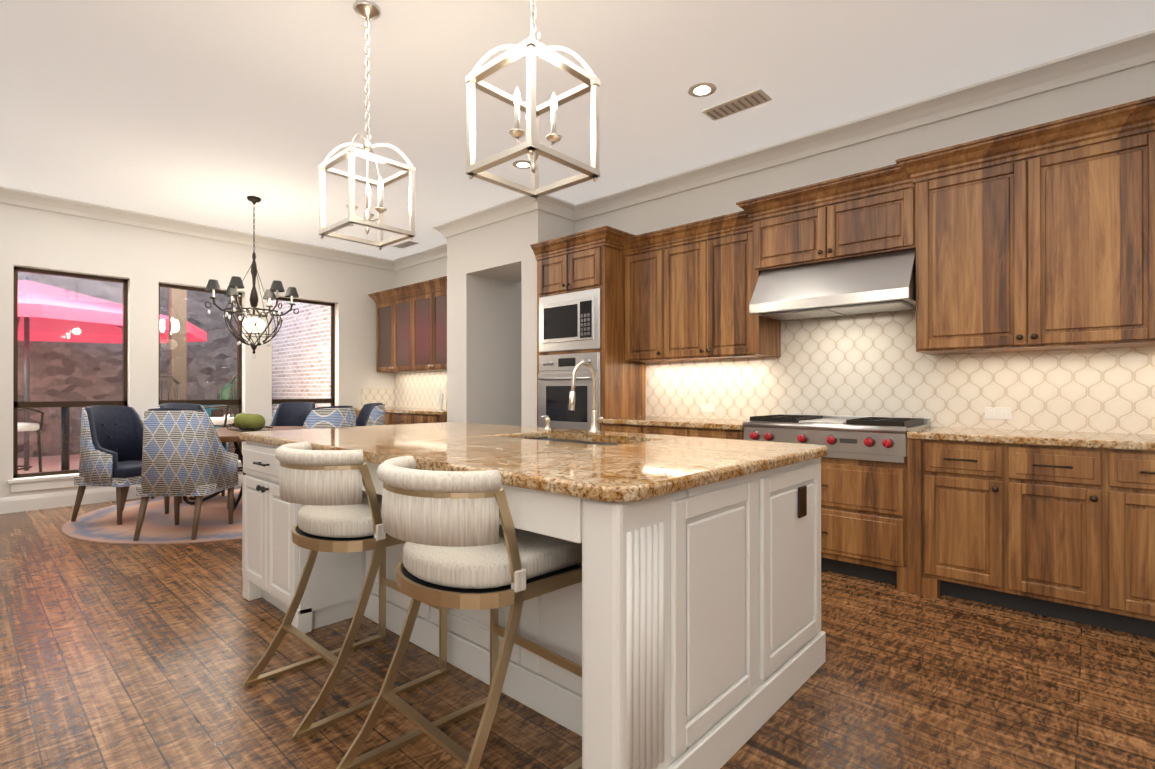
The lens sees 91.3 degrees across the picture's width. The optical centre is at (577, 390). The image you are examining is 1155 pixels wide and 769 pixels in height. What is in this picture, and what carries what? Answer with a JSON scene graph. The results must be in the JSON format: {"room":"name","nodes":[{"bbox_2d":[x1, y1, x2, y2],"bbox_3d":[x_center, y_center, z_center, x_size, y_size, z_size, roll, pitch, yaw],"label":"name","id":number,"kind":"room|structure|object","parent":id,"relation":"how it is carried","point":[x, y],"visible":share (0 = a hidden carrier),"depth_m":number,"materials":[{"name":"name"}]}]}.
{"room":"kitchen","nodes":[
{"label":"kitchen","id":0,"kind":"room"},
{"bbox_2d":[516,282,520,425],"bbox_3d":[-0.037,-0.188,6.913,1.110,2.700,1.100,0,0,42],"label":"wall","id":1,"kind":"structure","parent":0,"point":[518,353],"depth_m":6.84,"materials":[{"name":"white paint"}]},
{"bbox_2d":[0,496,1154,768],"bbox_3d":[-1.125,1.206,2.492,10.550,0.100,10.200,0,0,42],"label":"floor","id":2,"kind":"structure","parent":0,"point":[130,656],"depth_m":2.21,"materials":[{"name":"brown wood"}]},
{"bbox_2d":[62,487,241,543],"bbox_3d":[-3.272,1.157,5.623,2.760,0.008,2.760,0,0,42],"label":"rug","id":3,"kind":"object","parent":2,"relation":"on","point":[159,526],"visible":0.35,"depth_m":4.84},
{"bbox_2d":[71,405,169,524],"bbox_3d":[-4.107,0.647,5.105,0.620,1.018,0.580,0,0,12],"label":"chair","id":4,"kind":"object","parent":3,"relation":"on","point":[111,444],"visible":0.88,"depth_m":4.94,"materials":[{"name":"blue fabric"}]},
{"bbox_2d":[133,408,237,540],"bbox_3d":[-3.189,0.646,4.617,0.580,1.018,0.620,0,0,-5],"label":"chair","id":5,"kind":"object","parent":3,"relation":"on","point":[185,453],"visible":0.98,"depth_m":4.36,"materials":[{"name":"blue fabric"}]},
{"bbox_2d":[151,403,227,502],"bbox_3d":[-4.177,0.648,6.071,0.620,1.018,0.580,0,0,26],"label":"chair","id":6,"kind":"object","parent":3,"relation":"on","point":[188,406],"visible":0.08,"depth_m":6.20,"materials":[{"name":"blue fabric"}]},
{"bbox_2d":[183,413,302,511],"bbox_3d":[-3.272,0.675,5.623,1.440,0.889,1.440,0,0,42],"label":"dining table","id":7,"kind":"object","parent":3,"relation":"on","point":[244,422],"visible":0.31,"depth_m":5.48,"materials":[{"name":"brown wood"}]},
{"bbox_2d":[227,413,272,431],"bbox_3d":[-3.272,0.316,5.624,0.630,0.170,0.250,0,0,42],"label":"bowl","id":8,"kind":"object","parent":7,"relation":"on","point":[244,422],"depth_m":5.51,"materials":[{"name":"grey metal"}]},
{"bbox_2d":[269,402,316,425],"bbox_3d":[-3.354,0.649,6.630,0.580,1.018,0.620,0,0,-5],"label":"chair","id":9,"kind":"object","parent":3,"relation":"on","point":[292,414],"visible":0.15,"depth_m":6.83,"materials":[{"name":"blue fabric"}]},
{"bbox_2d":[302,406,355,428],"bbox_3d":[-2.358,0.647,5.192,0.620,1.018,0.580,0,0,25],"label":"chair","id":10,"kind":"object","parent":3,"relation":"on","point":[331,416],"visible":0.12,"depth_m":4.96,"materials":[{"name":"blue fabric"}]},
{"bbox_2d":[356,403,384,425],"bbox_3d":[-2.441,0.649,6.198,0.620,1.018,0.580,0,0,-35],"label":"chair","id":11,"kind":"object","parent":3,"relation":"on","point":[371,414],"visible":0.21,"depth_m":6.19,"materials":[{"name":"blue fabric"}]},
{"bbox_2d":[243,442,446,738],"bbox_3d":[-0.921,0.691,2.256,0.534,0.950,0.599,0,0,42],"label":"stool","id":12,"kind":"object","parent":2,"relation":"on","point":[338,513],"visible":0.96,"depth_m":2.07,"materials":[{"name":"beige fabric"}]},
{"bbox_2d":[355,276,446,424],"bbox_3d":[-2.151,-0.099,7.361,2.076,2.525,0.678,0,0,42],"label":"buffet","id":13,"kind":"object","parent":2,"relation":"on","point":[411,336],"visible":0.5,"depth_m":7.46,"materials":[{"name":"brown wood"}]},
{"bbox_2d":[336,456,581,768],"bbox_3d":[-0.340,0.690,1.728,0.599,0.950,0.534,0,0,-45],"label":"stool","id":14,"kind":"object","parent":2,"relation":"on","point":[463,548],"visible":0.96,"depth_m":1.55,"materials":[{"name":"beige fabric"}]},
{"bbox_2d":[239,437,825,768],"bbox_3d":[-0.432,0.717,2.768,2.704,0.879,1.460,0,0,42],"label":"kitchen island","id":15,"kind":"object","parent":2,"relation":"on","point":[680,623],"depth_m":1.82,"materials":[{"name":"wood"}]},
{"bbox_2d":[239,422,546,449],"bbox_3d":[-0.983,0.257,3.318,1.250,0.040,1.471,0,0,42],"label":"island countertop","id":16,"kind":"structure","parent":15,"relation":"on","point":[321,439],"depth_m":3.10,"materials":[{"name":"brown stone"}]},
{"bbox_2d":[541,361,602,432],"bbox_3d":[-0.083,0.039,3.199,0.442,0.396,0.233,0,0,42],"label":"faucet","id":17,"kind":"object","parent":16,"relation":"on","point":[594,428],"depth_m":3.14,"materials":[{"name":"silver metal"}]},
{"bbox_2d":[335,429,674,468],"bbox_3d":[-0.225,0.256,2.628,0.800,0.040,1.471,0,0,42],"label":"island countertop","id":18,"kind":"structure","parent":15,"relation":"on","point":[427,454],"depth_m":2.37,"materials":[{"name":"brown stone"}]},
{"bbox_2d":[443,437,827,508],"bbox_3d":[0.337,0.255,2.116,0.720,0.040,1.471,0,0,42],"label":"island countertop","id":19,"kind":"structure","parent":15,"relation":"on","point":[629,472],"depth_m":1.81,"materials":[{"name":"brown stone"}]},
{"bbox_2d":[535,438,617,445],"bbox_3d":[-0.026,0.387,2.846,0.830,0.219,0.470,0,0,42],"label":"sink","id":20,"kind":"object","parent":19,"relation":"in","point":[596,441],"depth_m":3.07,"materials":[{"name":"silver metal"}]},
{"bbox_2d":[530,228,649,429],"bbox_3d":[0.113,-0.108,5.318,0.840,2.535,0.650,0,0,42],"label":"tall cabinet","id":21,"kind":"object","parent":2,"relation":"on","point":[579,275],"depth_m":5.01,"materials":[{"name":"brown wood"}]},
{"bbox_2d":[598,420,649,433],"bbox_3d":[0.600,0.719,4.858,0.497,0.880,0.672,0,0,42],"label":"base cabinet","id":22,"kind":"object","parent":2,"relation":"on","point":[603,425],"depth_m":4.62,"materials":[{"name":"brown wood"}]},
{"bbox_2d":[650,424,697,436],"bbox_3d":[0.894,0.719,4.591,0.564,0.880,0.672,0,0,42],"label":"base cabinet","id":23,"kind":"object","parent":2,"relation":"on","point":[688,430],"depth_m":4.28,"materials":[{"name":"brown wood"}]},
{"bbox_2d":[698,428,741,439],"bbox_3d":[1.187,0.718,4.324,0.497,0.880,0.672,0,0,42],"label":"base cabinet","id":24,"kind":"object","parent":2,"relation":"on","point":[721,433],"depth_m":4.02,"materials":[{"name":"brown wood"}]},
{"bbox_2d":[730,420,945,594],"bbox_3d":[1.743,0.690,3.818,1.142,0.935,0.672,0,0,42],"label":"base cabinet","id":25,"kind":"object","parent":2,"relation":"on","point":[871,474],"depth_m":3.39,"materials":[{"name":"brown wood"}]},
{"bbox_2d":[750,416,821,419],"bbox_3d":[1.490,0.203,4.014,0.320,0.039,0.507,0,0,42],"label":"grate","id":26,"kind":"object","parent":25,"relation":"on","point":[751,417],"depth_m":3.89,"materials":[{"name":"black metal"}]},
{"bbox_2d":[846,416,925,423],"bbox_3d":[1.959,0.203,3.586,0.320,0.039,0.507,0,0,42],"label":"grate","id":27,"kind":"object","parent":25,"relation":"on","point":[861,419],"depth_m":3.53,"materials":[{"name":"black metal"}]},
{"bbox_2d":[922,436,1025,611],"bbox_3d":[2.305,0.717,3.307,0.517,0.880,0.672,0,0,42],"label":"base cabinet","id":28,"kind":"object","parent":2,"relation":"on","point":[974,491],"depth_m":3.03,"materials":[{"name":"brown wood"}]},
{"bbox_2d":[1026,440,1129,632],"bbox_3d":[2.587,0.716,3.050,0.514,0.880,0.672,0,0,42],"label":"base cabinet","id":29,"kind":"object","parent":2,"relation":"on","point":[1078,495],"depth_m":2.75,"materials":[{"name":"brown wood"}]},
{"bbox_2d":[606,416,1154,447],"bbox_3d":[2.491,0.243,3.131,5.620,0.066,0.683,0,0,42],"label":"countertop","id":30,"kind":"structure","parent":29,"relation":"on","point":[1035,435],"depth_m":3.10,"materials":[{"name":"brown stone"}]},
{"bbox_2d":[1130,448,1154,637],"bbox_3d":[2.868,0.716,2.794,0.514,0.880,0.672,0,0,42],"label":"base cabinet","id":31,"kind":"object","parent":2,"relation":"on","point":[1142,460],"depth_m":2.60,"materials":[{"name":"brown wood"}]},
{"bbox_2d":[0,62,1154,497],"bbox_3d":[-1.680,-0.370,1.884,10.550,3.050,8.550,0,0,42],"label":"wall","id":32,"kind":"structure","parent":0,"point":[486,268],"depth_m":6.04,"materials":[{"name":"white paint"}]},
{"bbox_2d":[7,474,78,492],"bbox_3d":[-5.104,0.911,5.723,0.155,0.119,0.960,0,0,42],"label":"sill","id":33,"kind":"structure","parent":32,"relation":"attached to","point":[34,484],"depth_m":5.50,"materials":[{"name":"white"}]},
{"bbox_2d":[13,266,127,477],"bbox_3d":[-5.180,-0.174,5.793,0.050,2.050,0.880,0,0,42],"label":"window","id":34,"kind":"structure","parent":32,"relation":"in","point":[45,403],"depth_m":5.71,"materials":[{"name":"clear glass"}]},
{"bbox_2d":[0,474,242,513],"bbox_3d":[-5.625,1.085,5.074,0.018,0.150,7.500,0,0,42],"label":"baseboard","id":35,"kind":"structure","parent":32,"relation":"attached to","point":[13,504],"depth_m":5.59,"materials":[{"name":"white"}]},
{"bbox_2d":[158,283,241,459],"bbox_3d":[-4.426,-0.173,6.622,0.050,2.050,0.860,0,0,42],"label":"window","id":36,"kind":"structure","parent":32,"relation":"in","point":[238,401],"depth_m":6.64,"materials":[{"name":"clear glass"}]},
{"bbox_2d":[0,186,399,270],"bbox_3d":[-5.350,-1.827,5.308,0.115,0.125,8.030,0,0,42],"label":"crown molding","id":37,"kind":"structure","parent":32,"relation":"attached to","point":[11,196],"depth_m":6.26,"materials":[{"name":"white"}]},
{"bbox_2d":[272,297,334,415],"bbox_3d":[-3.649,-0.172,7.476,0.050,2.050,0.850,0,0,42],"label":"window","id":38,"kind":"structure","parent":32,"relation":"in","point":[331,400],"depth_m":7.55,"materials":[{"name":"clear glass"}]},
{"bbox_2d":[392,244,446,268],"bbox_3d":[-1.916,-1.824,7.533,1.960,0.125,0.115,0,0,42],"label":"crown molding","id":39,"kind":"structure","parent":32,"relation":"attached to","point":[440,251],"depth_m":7.74,"materials":[{"name":"white paint"}]},
{"bbox_2d":[433,194,547,237],"bbox_3d":[-0.986,-1.826,5.970,1.750,0.125,0.115,0,0,42],"label":"crown molding","id":40,"kind":"structure","parent":32,"relation":"attached to","point":[524,204],"depth_m":5.86,"materials":[{"name":"white"}]},
{"bbox_2d":[544,195,575,219],"bbox_3d":[-0.211,-1.827,5.607,0.115,0.125,0.390,0,0,42],"label":"crown molding","id":41,"kind":"structure","parent":32,"relation":"attached to","point":[556,206],"depth_m":5.65,"materials":[{"name":"white"}]},
{"bbox_2d":[622,232,685,363],"bbox_3d":[0.701,-0.795,4.988,0.475,1.071,0.348,0,0,42],"label":"upper cabinet","id":42,"kind":"object","parent":32,"relation":"attached to","point":[635,249],"depth_m":4.93,"materials":[{"name":"brown wood"}]},
{"bbox_2d":[650,208,781,363],"bbox_3d":[1.114,-0.796,4.572,0.926,1.071,0.407,0,0,42],"label":"upper cabinet","id":43,"kind":"object","parent":32,"relation":"attached to","point":[698,268],"depth_m":4.47,"materials":[{"name":"brown wood"}]},
{"bbox_2d":[746,228,913,323],"bbox_3d":[1.773,-0.741,3.858,0.990,0.396,0.576,0,0,42],"label":"range hood","id":44,"kind":"object","parent":32,"relation":"attached to","point":[872,275],"depth_m":3.71,"materials":[{"name":"silver metal"}]},
{"bbox_2d":[750,160,909,255],"bbox_3d":[1.806,-1.129,3.929,1.055,0.515,0.428,0,0,42],"label":"upper cabinet","id":45,"kind":"object","parent":32,"relation":"attached to","point":[874,200],"depth_m":3.73,"materials":[{"name":"brown wood"}]},
{"bbox_2d":[572,29,1154,220],"bbox_3d":[2.307,-1.830,3.689,6.420,0.125,0.115,0,0,42],"label":"crown molding","id":46,"kind":"structure","parent":32,"relation":"attached to","point":[1134,51],"depth_m":3.76,"materials":[{"name":"white"}]},
{"bbox_2d":[646,310,1154,433],"bbox_3d":[2.715,-0.323,3.377,5.620,1.120,0.018,0,0,42],"label":"backsplash","id":47,"kind":"structure","parent":32,"relation":"attached to","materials":[{"name":"tile"}]},
{"bbox_2d":[910,96,1154,355],"bbox_3d":[2.598,-0.810,3.180,1.125,1.155,0.468,0,0,42],"label":"upper cabinet","id":48,"kind":"object","parent":32,"relation":"attached to","point":[984,308],"depth_m":3.00,"materials":[{"name":"brown wood"}]},
{"bbox_2d":[0,0,1154,259],"bbox_3d":[-1.680,-1.945,1.887,10.550,0.100,8.550,0,0,42],"label":"ceiling","id":49,"kind":"structure","parent":0,"point":[212,112],"depth_m":3.49,"materials":[{"name":"white paint"}]},
{"bbox_2d":[205,196,298,358],"bbox_3d":[-3.175,-1.098,5.538,0.771,1.582,0.787,0,0,42],"label":"chandelier","id":50,"kind":"object","parent":49,"relation":"hanging from","point":[252,325],"visible":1,"depth_m":5.49,"materials":[{"name":"grey metal"}]},
{"bbox_2d":[318,0,415,249],"bbox_3d":[-1.043,-1.321,2.800,0.340,1.145,0.340,0,0,42],"label":"pendant light","id":51,"kind":"object","parent":49,"relation":"hanging from","point":[367,11],"visible":1,"depth_m":2.79,"materials":[{"name":"silver metal"}]},
{"bbox_2d":[392,240,418,248],"bbox_3d":[-2.217,-1.878,7.277,0.400,0.015,0.160,0,0,42],"label":"air vent","id":52,"kind":"object","parent":49,"relation":"in","point":[408,243],"depth_m":7.25,"materials":[{"name":"white metal"}]},
{"bbox_2d":[513,160,530,168],"bbox_3d":[-0.454,-1.885,4.712,0.174,0.009,0.174,0,0,15],"label":"recessed light","id":53,"kind":"object","parent":49,"relation":"in","point":[522,164],"depth_m":4.70,"materials":[{"name":"white"}]},
{"bbox_2d":[465,0,599,201],"bbox_3d":[-0.156,-1.317,1.993,0.340,1.155,0.340,0,0,42],"label":"pendant light","id":54,"kind":"object","parent":49,"relation":"hanging from","point":[531,47],"visible":1,"depth_m":1.97,"materials":[{"name":"silver metal"}]},
{"bbox_2d":[688,82,715,96],"bbox_3d":[0.783,-1.887,3.546,0.174,0.009,0.174,0,0,15],"label":"recessed light","id":55,"kind":"object","parent":49,"relation":"in","point":[702,89],"depth_m":3.53,"materials":[{"name":"white"}]},
{"bbox_2d":[702,89,771,120],"bbox_3d":[1.051,-1.884,3.735,0.420,0.015,0.170,0,0,42],"label":"air vent","id":56,"kind":"object","parent":49,"relation":"in","point":[737,104],"depth_m":3.71,"materials":[{"name":"white"}]},
{"label":"outside","id":57,"kind":"structure","parent":0,"visible":0},
{"bbox_2d":[18,271,330,473],"bbox_3d":[-9.084,-1.022,10.686,12.250,4.620,20.000,0,0,42],"label":"patio","id":58,"kind":"structure","parent":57,"point":[83,323],"depth_m":10.30,"materials":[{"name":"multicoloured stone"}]}
]}

